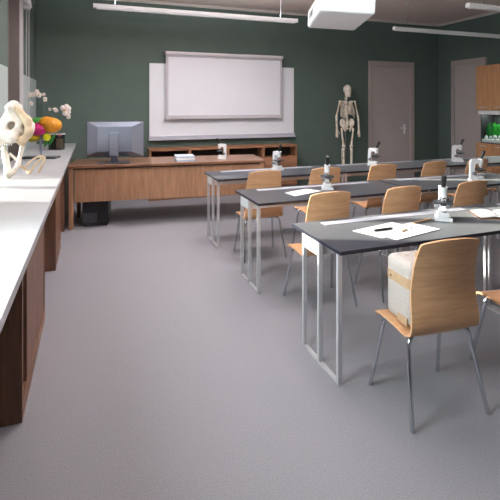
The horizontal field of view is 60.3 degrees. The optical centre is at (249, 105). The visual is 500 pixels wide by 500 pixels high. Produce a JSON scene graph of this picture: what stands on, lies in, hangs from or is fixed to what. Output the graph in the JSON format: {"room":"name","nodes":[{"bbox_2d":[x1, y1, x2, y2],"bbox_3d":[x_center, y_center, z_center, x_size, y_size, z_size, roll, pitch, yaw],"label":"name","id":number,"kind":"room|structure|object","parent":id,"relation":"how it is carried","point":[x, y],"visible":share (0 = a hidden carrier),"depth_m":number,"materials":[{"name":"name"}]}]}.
{"room":"science classroom","nodes":[
{"label":"science classroom","id":0,"kind":"room"},
{"bbox_2d":[0,0,35,161],"bbox_3d":[-1.815,-0.107,2.130,0.300,3.315,9.650,0,0,-20],"label":"wall","id":1,"kind":"structure","parent":0,"point":[31,14],"depth_m":5.66,"materials":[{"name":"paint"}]},
{"bbox_2d":[0,64,7,168],"bbox_3d":[-2.417,0.102,4.216,0.006,0.994,0.480,0,0,-20],"label":"wall panel","id":2,"kind":"object","parent":1,"relation":"attached to","point":[3,69],"visible":0.53,"depth_m":4.22,"materials":[{"name":"white paint"}]},
{"bbox_2d":[8,0,18,159],"bbox_3d":[-2.774,-0.380,4.766,0.294,2.040,0.720,0,0,-20],"label":"trim","id":3,"kind":"structure","parent":1,"relation":"attached to","point":[13,5],"depth_m":5.12,"materials":[{"name":"beige paint"}]},
{"bbox_2d":[19,0,22,148],"bbox_3d":[-2.800,-0.401,5.273,0.014,1.998,0.250,0,0,-20],"label":"trim","id":4,"kind":"structure","parent":1,"relation":"attached to","point":[20,1],"depth_m":5.21,"materials":[{"name":"paint"}]},
{"bbox_2d":[23,0,31,113],"bbox_3d":[-2.666,-0.523,5.019,0.085,1.694,1.240,0,0,-20],"label":"roller blind","id":5,"kind":"object","parent":1,"relation":"attached to","point":[27,5],"visible":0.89,"depth_m":5.50,"materials":[{"name":"white fabric"}]},
{"bbox_2d":[23,74,35,152],"bbox_3d":[-3.093,0.102,6.059,0.006,0.994,1.387,0,0,-20],"label":"wall panel","id":6,"kind":"object","parent":1,"relation":"attached to","point":[31,83],"visible":0.56,"depth_m":5.98,"materials":[{"name":"white paint"}]},
{"bbox_2d":[36,0,438,201],"bbox_3d":[0.349,-0.107,8.223,8.560,3.315,0.300,0,0,-20],"label":"wall","id":7,"kind":"structure","parent":0,"point":[95,62],"depth_m":7.77,"materials":[{"name":"green paint"}]},
{"bbox_2d":[149,63,295,140],"bbox_3d":[-0.428,-0.064,7.730,2.720,1.308,0.087,0,0,-20],"label":"whiteboard","id":8,"kind":"object","parent":7,"relation":"attached to","point":[160,128],"visible":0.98,"depth_m":7.62,"materials":[{"name":"plastic"}]},
{"bbox_2d":[149,133,295,140],"bbox_3d":[-0.428,0.552,7.729,2.720,0.075,0.085,0,0,-20],"label":"tray","id":9,"kind":"object","parent":8,"relation":"on","point":[158,136],"depth_m":7.62,"materials":[{"name":"metal"}]},
{"bbox_2d":[163,51,283,118],"bbox_3d":[-0.425,-0.349,7.692,2.204,1.162,0.156,0,0,-20],"label":"projection screen","id":10,"kind":"object","parent":7,"relation":"attached to","point":[199,85],"visible":1,"depth_m":7.64,"materials":[{"name":"fabric"}]},
{"bbox_2d":[110,0,438,26],"bbox_3d":[0.409,-1.748,8.059,7.960,0.035,0.050,0,0,-20],"label":"trim","id":11,"kind":"structure","parent":7,"relation":"attached to","point":[135,1],"depth_m":7.85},
{"bbox_2d":[368,61,413,178],"bbox_3d":[2.964,0.317,8.979,1.126,2.467,0.081,0,0,-20],"label":"door","id":12,"kind":"structure","parent":7,"relation":"in","point":[390,84],"depth_m":8.99,"materials":[{"name":"beige paint"}]},
{"bbox_2d":[0,190,499,499],"bbox_3d":[2.063,1.600,3.553,8.560,0.100,10.250,0,0,-20],"label":"floor","id":13,"kind":"structure","parent":0,"point":[160,372],"depth_m":2.41,"materials":[{"name":"grey carpet"}]},
{"bbox_2d":[0,224,44,427],"bbox_3d":[-1.524,1.096,2.530,0.480,0.908,1.080,0,0,-20],"label":"base cabinet","id":14,"kind":"object","parent":13,"relation":"on","point":[20,335],"visible":0.55,"depth_m":2.11,"materials":[{"name":"brown wood"}]},
{"bbox_2d":[45,184,60,271],"bbox_3d":[-2.172,1.096,4.295,0.480,0.908,0.700,0,0,-20],"label":"base cabinet","id":15,"kind":"object","parent":13,"relation":"on","point":[53,221],"visible":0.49,"depth_m":4.04,"materials":[{"name":"brown wood"}]},
{"bbox_2d":[61,161,69,231],"bbox_3d":[-2.790,1.096,5.980,0.480,0.908,1.650,0,0,-20],"label":"base cabinet","id":16,"kind":"object","parent":13,"relation":"on","point":[65,181],"visible":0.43,"depth_m":5.41,"materials":[{"name":"brown wood"}]},
{"bbox_2d":[0,143,75,332],"bbox_3d":[-1.814,0.620,3.408,0.579,0.040,7.248,0,0,-20],"label":"countertop","id":17,"kind":"structure","parent":16,"relation":"on","point":[26,201],"depth_m":2.49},
{"bbox_2d":[0,100,45,177],"bbox_3d":[-1.985,0.278,3.661,0.385,0.644,0.331,0,0,40],"label":"skull","id":18,"kind":"object","parent":17,"relation":"on","point":[16,126],"visible":1,"depth_m":3.60},
{"bbox_2d":[22,116,61,158],"bbox_3d":[-2.360,0.361,4.884,0.430,0.478,0.261,0,0,0],"label":"model","id":19,"kind":"object","parent":17,"relation":"on","point":[45,124],"visible":0.79,"depth_m":4.83},
{"bbox_2d":[48,133,64,149],"bbox_3d":[-2.627,0.487,5.854,0.179,0.225,0.124,0,0,0],"label":"jar","id":20,"kind":"object","parent":17,"relation":"on","point":[57,143],"visible":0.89,"depth_m":5.81,"materials":[{"name":"clear glass"}]},
{"bbox_2d":[28,89,70,146],"bbox_3d":[-2.728,0.171,5.805,0.604,0.779,0.128,0,0,0],"label":"blossom spray","id":21,"kind":"object","parent":20,"relation":"in","point":[66,108],"visible":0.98,"depth_m":5.83,"materials":[{"name":"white plant"}]},
{"bbox_2d":[82,201,110,225],"bbox_3d":[-2.040,1.330,5.748,0.320,0.440,0.424,0,0,-14],"label":"computer tower","id":22,"kind":"object","parent":13,"relation":"on","point":[93,213],"visible":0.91,"depth_m":5.55,"materials":[{"name":"black plastic"}]},
{"bbox_2d":[67,154,265,229],"bbox_3d":[-1.110,1.150,5.987,2.560,0.800,0.720,0,0,-14],"label":"desk","id":23,"kind":"object","parent":13,"relation":"on","point":[144,177],"visible":0.74,"depth_m":5.63,"materials":[{"name":"brown wood"}]},
{"bbox_2d":[87,121,143,164],"bbox_3d":[-1.769,0.480,5.641,0.728,0.539,0.260,0,0,-10],"label":"computer monitor","id":24,"kind":"object","parent":23,"relation":"on","point":[113,139],"visible":1,"depth_m":5.64,"materials":[{"name":"silver metal"}]},
{"bbox_2d":[174,154,195,161],"bbox_3d":[-0.894,0.713,5.873,0.263,0.074,0.255,0,0,-18],"label":"paper stack","id":25,"kind":"object","parent":23,"relation":"on","point":[177,157],"visible":1,"depth_m":5.77,"materials":[{"name":"white paper"}]},
{"bbox_2d":[216,138,226,158],"bbox_3d":[-0.404,0.603,6.077,0.151,0.295,0.112,0,0,10],"label":"microscope","id":26,"kind":"object","parent":23,"relation":"on","point":[224,156],"visible":1,"depth_m":6.05,"materials":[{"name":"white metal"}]},
{"bbox_2d":[147,143,296,200],"bbox_3d":[-0.436,1.130,7.577,2.650,0.840,0.352,0,0,-20],"label":"bookcase","id":27,"kind":"object","parent":13,"relation":"on","point":[288,150],"visible":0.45,"depth_m":7.67,"materials":[{"name":"brown wood"}]},
{"bbox_2d":[233,170,286,262],"bbox_3d":[0.100,1.099,4.475,0.465,0.907,0.397,0,0,-18],"label":"chair","id":28,"kind":"object","parent":13,"relation":"on","point":[265,178],"visible":0.7,"depth_m":4.33,"materials":[{"name":"brown wood"}]},
{"bbox_2d":[204,165,344,247],"bbox_3d":[0.296,1.173,5.211,1.595,0.753,0.610,0,0,-20],"label":"lab table","id":29,"kind":"object","parent":13,"relation":"on","point":[218,178],"visible":0.58,"depth_m":5.03,"materials":[{"name":"silver metal"}]},
{"bbox_2d":[271,144,284,170],"bbox_3d":[0.345,0.636,5.337,0.124,0.328,0.168,0,0,-30],"label":"microscope","id":30,"kind":"object","parent":29,"relation":"on","point":[276,154],"visible":1,"depth_m":5.31,"materials":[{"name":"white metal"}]},
{"bbox_2d":[292,167,340,243],"bbox_3d":[0.747,1.099,4.701,0.465,0.907,0.397,0,0,-20],"label":"chair","id":31,"kind":"object","parent":13,"relation":"on","point":[315,178],"visible":0.23,"depth_m":4.55,"materials":[{"name":"brown wood"}]},
{"bbox_2d":[283,191,357,306],"bbox_3d":[0.552,1.099,3.416,0.465,0.907,0.397,0,0,-20],"label":"chair","id":32,"kind":"object","parent":13,"relation":"on","point":[333,204],"visible":0.42,"depth_m":3.27,"materials":[{"name":"brown wood"}]},
{"bbox_2d":[235,180,412,293],"bbox_3d":[0.713,1.173,4.075,1.595,0.753,0.610,0,0,-20],"label":"lab table","id":33,"kind":"object","parent":13,"relation":"on","point":[257,198],"visible":0.66,"depth_m":3.93,"materials":[{"name":"black laminate"}]},
{"bbox_2d":[285,189,318,195],"bbox_3d":[0.479,0.799,3.981,0.364,0.001,0.166,0,0,-41],"label":"paper sheet","id":34,"kind":"object","parent":33,"relation":"on","point":[303,191],"visible":1,"depth_m":3.96,"materials":[{"name":"white paper"}]},
{"bbox_2d":[320,156,333,189],"bbox_3d":[0.739,0.636,4.129,0.124,0.328,0.168,0,0,6],"label":"microscope","id":35,"kind":"object","parent":33,"relation":"on","point":[326,177],"visible":1,"depth_m":4.08,"materials":[{"name":"white plastic"}]},
{"bbox_2d":[335,85,359,182],"bbox_3d":[1.895,0.573,8.343,0.507,1.955,0.506,0,0,-12],"label":"model","id":36,"kind":"object","parent":13,"relation":"on","point":[347,89],"visible":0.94,"depth_m":8.35},
{"bbox_2d":[351,164,396,216],"bbox_3d":[1.432,1.099,4.953,0.465,0.907,0.397,0,0,-20],"label":"chair","id":37,"kind":"object","parent":13,"relation":"on","point":[380,171],"visible":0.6,"depth_m":4.79,"materials":[{"name":"brown wood"}]},
{"bbox_2d":[321,160,448,209],"bbox_3d":[1.808,1.173,5.765,1.595,0.753,0.610,0,0,-20],"label":"lab table","id":38,"kind":"object","parent":13,"relation":"on","point":[356,169],"visible":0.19,"depth_m":5.75,"materials":[{"name":"black laminate"}]},
{"bbox_2d":[367,141,380,165],"bbox_3d":[1.664,0.636,5.758,0.168,0.328,0.124,0,0,35],"label":"microscope","id":39,"kind":"object","parent":38,"relation":"on","point":[370,150],"visible":1,"depth_m":5.74,"materials":[{"name":"white plastic"}]},
{"bbox_2d":[354,185,420,302],"bbox_3d":[1.185,1.099,3.637,0.465,0.907,0.397,0,0,-22],"label":"chair","id":40,"kind":"object","parent":13,"relation":"on","point":[403,198],"visible":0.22,"depth_m":3.47,"materials":[{"name":"brown wood"}]},
{"bbox_2d":[292,205,499,385],"bbox_3d":[1.138,1.173,2.915,1.595,0.753,0.610,0,0,-20],"label":"lab table","id":41,"kind":"object","parent":13,"relation":"on","point":[338,236],"visible":0.87,"depth_m":2.73,"materials":[{"name":"black laminate"}]},
{"bbox_2d":[354,222,401,237],"bbox_3d":[0.879,0.799,2.772,0.405,0.001,0.204,0,0,-33],"label":"paper sheet","id":42,"kind":"object","parent":41,"relation":"on","point":[364,230],"visible":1,"depth_m":2.80,"materials":[{"name":"white paper"}]},
{"bbox_2d":[369,223,438,239],"bbox_3d":[0.990,0.797,2.754,0.441,0.001,0.208,0,0,-32],"label":"paper sheet","id":43,"kind":"object","parent":41,"relation":"on","point":[417,229],"visible":0.79,"depth_m":2.73,"materials":[{"name":"white paper"}]},
{"bbox_2d":[374,227,392,231],"bbox_3d":[0.856,0.788,2.748,0.150,0.016,0.016,0,0,-22],"label":"pen","id":44,"kind":"object","parent":43,"relation":"on","point":[387,228],"visible":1,"depth_m":2.74,"materials":[{"name":"black plastic"}]},
{"bbox_2d":[412,218,431,223],"bbox_3d":[1.190,0.794,2.969,0.220,0.011,0.012,0,0,-34],"label":"pencil","id":45,"kind":"object","parent":41,"relation":"on","point":[429,218],"visible":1,"depth_m":2.96,"materials":[{"name":"brown wood"}]},
{"bbox_2d":[433,174,453,221],"bbox_3d":[1.353,0.636,3.019,0.124,0.328,0.168,0,0,18],"label":"microscope","id":46,"kind":"object","parent":41,"relation":"on","point":[441,214],"visible":1,"depth_m":2.98,"materials":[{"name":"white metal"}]},
{"bbox_2d":[469,209,499,219],"bbox_3d":[1.799,0.788,3.126,0.320,0.022,0.220,0,0,8],"label":"open book","id":47,"kind":"object","parent":41,"relation":"on","point":[480,213],"visible":1,"depth_m":3.12,"materials":[{"name":"white paper"}]},
{"bbox_2d":[369,237,490,433],"bbox_3d":[0.934,1.099,2.273,0.465,0.907,0.397,0,0,-16],"label":"chair","id":48,"kind":"object","parent":13,"relation":"on","point":[443,298],"visible":0.91,"depth_m":2.12,"materials":[{"name":"brown wood"}]},
{"bbox_2d":[388,250,417,326],"bbox_3d":[0.926,0.936,2.281,0.354,0.358,0.216,0,0,-16],"label":"canvas bag","id":49,"kind":"object","parent":48,"relation":"on","point":[400,264],"visible":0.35,"depth_m":2.22,"materials":[{"name":"white fabric"}]},
{"bbox_2d":[419,161,446,209],"bbox_3d":[2.108,1.099,5.201,0.465,0.907,0.397,0,0,-23],"label":"chair","id":50,"kind":"object","parent":13,"relation":"on","point":[433,168],"visible":0.47,"depth_m":5.03,"materials":[{"name":"brown wood"}]},
{"bbox_2d":[378,172,499,254],"bbox_3d":[2.224,1.173,4.629,1.595,0.753,0.610,0,0,-20],"label":"lab table","id":51,"kind":"object","parent":13,"relation":"on","point":[428,184],"visible":0.35,"depth_m":4.55,"materials":[{"name":"black laminate"}]},
{"bbox_2d":[468,150,486,180],"bbox_3d":[2.418,0.636,4.569,0.168,0.328,0.124,0,0,2],"label":"microscope","id":52,"kind":"object","parent":51,"relation":"on","point":[473,176],"visible":0.99,"depth_m":4.55,"materials":[{"name":"white plastic"}]},
{"bbox_2d":[419,156,499,209],"bbox_3d":[3.319,1.173,6.320,1.595,0.753,0.610,0,0,-20],"label":"lab table","id":53,"kind":"object","parent":13,"relation":"on","point":[493,161],"visible":0.25,"depth_m":6.19,"materials":[{"name":"black laminate"}]},
{"bbox_2d":[451,139,464,161],"bbox_3d":[2.979,0.636,6.160,0.168,0.328,0.124,0,0,2],"label":"microscope","id":54,"kind":"object","parent":53,"relation":"on","point":[455,158],"visible":1,"depth_m":6.14,"materials":[{"name":"white plastic"}]},
{"bbox_2d":[447,158,487,202],"bbox_3d":[2.728,1.099,5.428,0.465,0.907,0.397,0,0,-24],"label":"chair","id":55,"kind":"object","parent":13,"relation":"on","point":[485,162],"visible":0.13,"depth_m":5.32,"materials":[{"name":"brown wood"}]},
{"bbox_2d":[453,180,486,250],"bbox_3d":[1.866,1.099,3.887,0.465,0.907,0.397,0,0,-24],"label":"chair","id":56,"kind":"object","parent":13,"relation":"on","point":[470,192],"visible":0.17,"depth_m":3.72,"materials":[{"name":"brown wood"}]},
{"bbox_2d":[469,290,499,360],"bbox_3d":[1.611,1.099,2.504,0.465,0.907,0.397,0,0,-15],"label":"chair","id":57,"kind":"object","parent":13,"relation":"on","point":[494,295],"visible":0.97,"depth_m":2.58,"materials":[{"name":"brown wood"}]},
{"bbox_2d":[473,202,499,310],"bbox_3d":[2.650,1.173,3.470,1.595,0.753,0.610,0,0,-20],"label":"lab table","id":58,"kind":"object","parent":13,"relation":"on","point":[495,205],"visible":0.48,"depth_m":3.34,"materials":[{"name":"grey metal"}]},
{"bbox_2d":[476,142,499,191],"bbox_3d":[4.586,1.122,7.673,0.381,0.856,1.035,0,0,-20],"label":"base cabinet","id":59,"kind":"object","parent":13,"relation":"on","point":[491,149],"visible":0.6,"depth_m":7.82,"materials":[{"name":"brown wood"}]},
{"bbox_2d":[478,110,499,144],"bbox_3d":[4.593,0.393,7.655,0.342,0.602,0.970,0,0,-20],"label":"aquarium","id":60,"kind":"object","parent":59,"relation":"on","point":[492,116],"visible":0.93,"depth_m":8.01,"materials":[{"name":"clear glass"}]},
{"bbox_2d":[486,122,491,138],"bbox_3d":[4.429,0.463,8.000,0.087,0.310,0.083,0,0,16],"label":"plant","id":61,"kind":"object","parent":60,"relation":"on","point":[488,128],"visible":0.92,"depth_m":7.98,"materials":[{"name":"green plant"}]},
{"bbox_2d":[478,110,499,114],"bbox_3d":[4.593,0.128,7.655,0.342,0.072,0.970,0,0,-20],"label":"hood","id":62,"kind":"object","parent":60,"relation":"attached to","point":[486,112],"depth_m":7.85,"materials":[{"name":"white metal"}]},
{"bbox_2d":[492,123,497,135],"bbox_3d":[4.478,0.463,7.880,0.090,0.310,0.101,0,0,-4],"label":"plant","id":63,"kind":"object","parent":60,"relation":"on","point":[494,129],"visible":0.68,"depth_m":7.86,"materials":[{"name":"green plant"}]},
{"bbox_2d":[488,188,496,202],"bbox_3d":[3.486,1.099,5.770,0.465,0.907,0.397,0,0,-20],"label":"chair","id":64,"kind":"object","parent":13,"relation":"on","point":[492,189],"visible":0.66,"depth_m":5.82,"materials":[{"name":"brown wood"}]},
{"bbox_2d":[145,0,499,24],"bbox_3d":[2.063,-1.815,3.553,8.560,0.100,10.250,0,0,-20],"label":"ceiling","id":65,"kind":"structure","parent":0,"point":[437,12],"depth_m":7.75,"materials":[{"name":"beige paint"}]},
{"bbox_2d":[93,0,297,23],"bbox_3d":[-0.612,-1.468,5.676,2.732,0.593,0.064,0,0,-20],"label":"pendant light","id":66,"kind":"object","parent":65,"relation":"hanging from","point":[115,7],"visible":1,"depth_m":5.60,"materials":[{"name":"white metal"}]},
{"bbox_2d":[96,7,294,23],"bbox_3d":[-0.612,-1.178,5.676,2.660,0.012,0.048,0,0,-20],"label":"diffuser","id":67,"kind":"object","parent":66,"relation":"attached to","point":[129,9],"depth_m":5.62,"materials":[{"name":"white plastic"}]},
{"bbox_2d":[308,0,375,29],"bbox_3d":[0.784,-1.239,3.818,0.468,1.044,0.694,0,0,-1],"label":"ceiling projector","id":68,"kind":"object","parent":65,"relation":"hanging from","point":[324,14],"visible":1,"depth_m":3.57,"materials":[{"name":"white plastic"}]},
{"bbox_2d":[393,26,499,38],"bbox_3d":[3.457,-1.468,7.169,2.582,0.593,0.064,0,0,-20],"label":"pendant light","id":69,"kind":"object","parent":65,"relation":"hanging from","point":[404,29],"visible":1,"depth_m":7.05,"materials":[{"name":"white metal"}]},
{"bbox_2d":[395,30,499,38],"bbox_3d":[3.457,-1.178,7.169,2.510,0.012,0.048,0,0,-20],"label":"diffuser","id":70,"kind":"object","parent":69,"relation":"attached to","point":[418,31],"depth_m":7.11,"materials":[{"name":"white plastic"}]},
{"bbox_2d":[465,0,499,11],"bbox_3d":[3.868,-1.468,5.637,2.667,0.593,0.064,0,0,-20],"label":"pendant light","id":71,"kind":"object","parent":65,"relation":"hanging from","point":[469,5],"visible":1,"depth_m":5.23,"materials":[{"name":"white metal"}]},
{"bbox_2d":[468,7,499,11],"bbox_3d":[3.868,-1.178,5.637,2.595,0.012,0.048,0,0,-20],"label":"diffuser","id":72,"kind":"object","parent":71,"relation":"attached to","point":[497,9],"depth_m":5.26,"materials":[{"name":"white plastic"}]},
{"bbox_2d":[439,13,499,174],"bbox_3d":[5.940,-0.107,4.975,0.300,3.315,9.650,0,0,-20],"label":"wall","id":73,"kind":"structure","parent":0,"point":[451,47],"depth_m":9.01,"materials":[{"name":"green paint"}]},
{"bbox_2d":[451,57,486,174],"bbox_3d":[4.396,0.307,8.675,0.050,2.485,0.840,0,0,-20],"label":"door","id":74,"kind":"structure","parent":73,"relation":"in","point":[465,119],"depth_m":8.74,"materials":[{"name":"beige paint"}]},
{"bbox_2d":[439,11,499,25],"bbox_3d":[5.784,-1.748,4.891,0.050,0.035,9.600,0,0,-20],"label":"trim","id":75,"kind":"structure","parent":73,"relation":"attached to","point":[495,12],"depth_m":8.62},
{"bbox_2d":[476,64,499,109],"bbox_3d":[4.586,-0.330,7.673,0.381,0.825,1.035,0,0,-20],"label":"upper cabinet","id":76,"kind":"object","parent":73,"relation":"attached to","point":[487,76],"visible":1,"depth_m":7.85,"materials":[{"name":"brown wood"}]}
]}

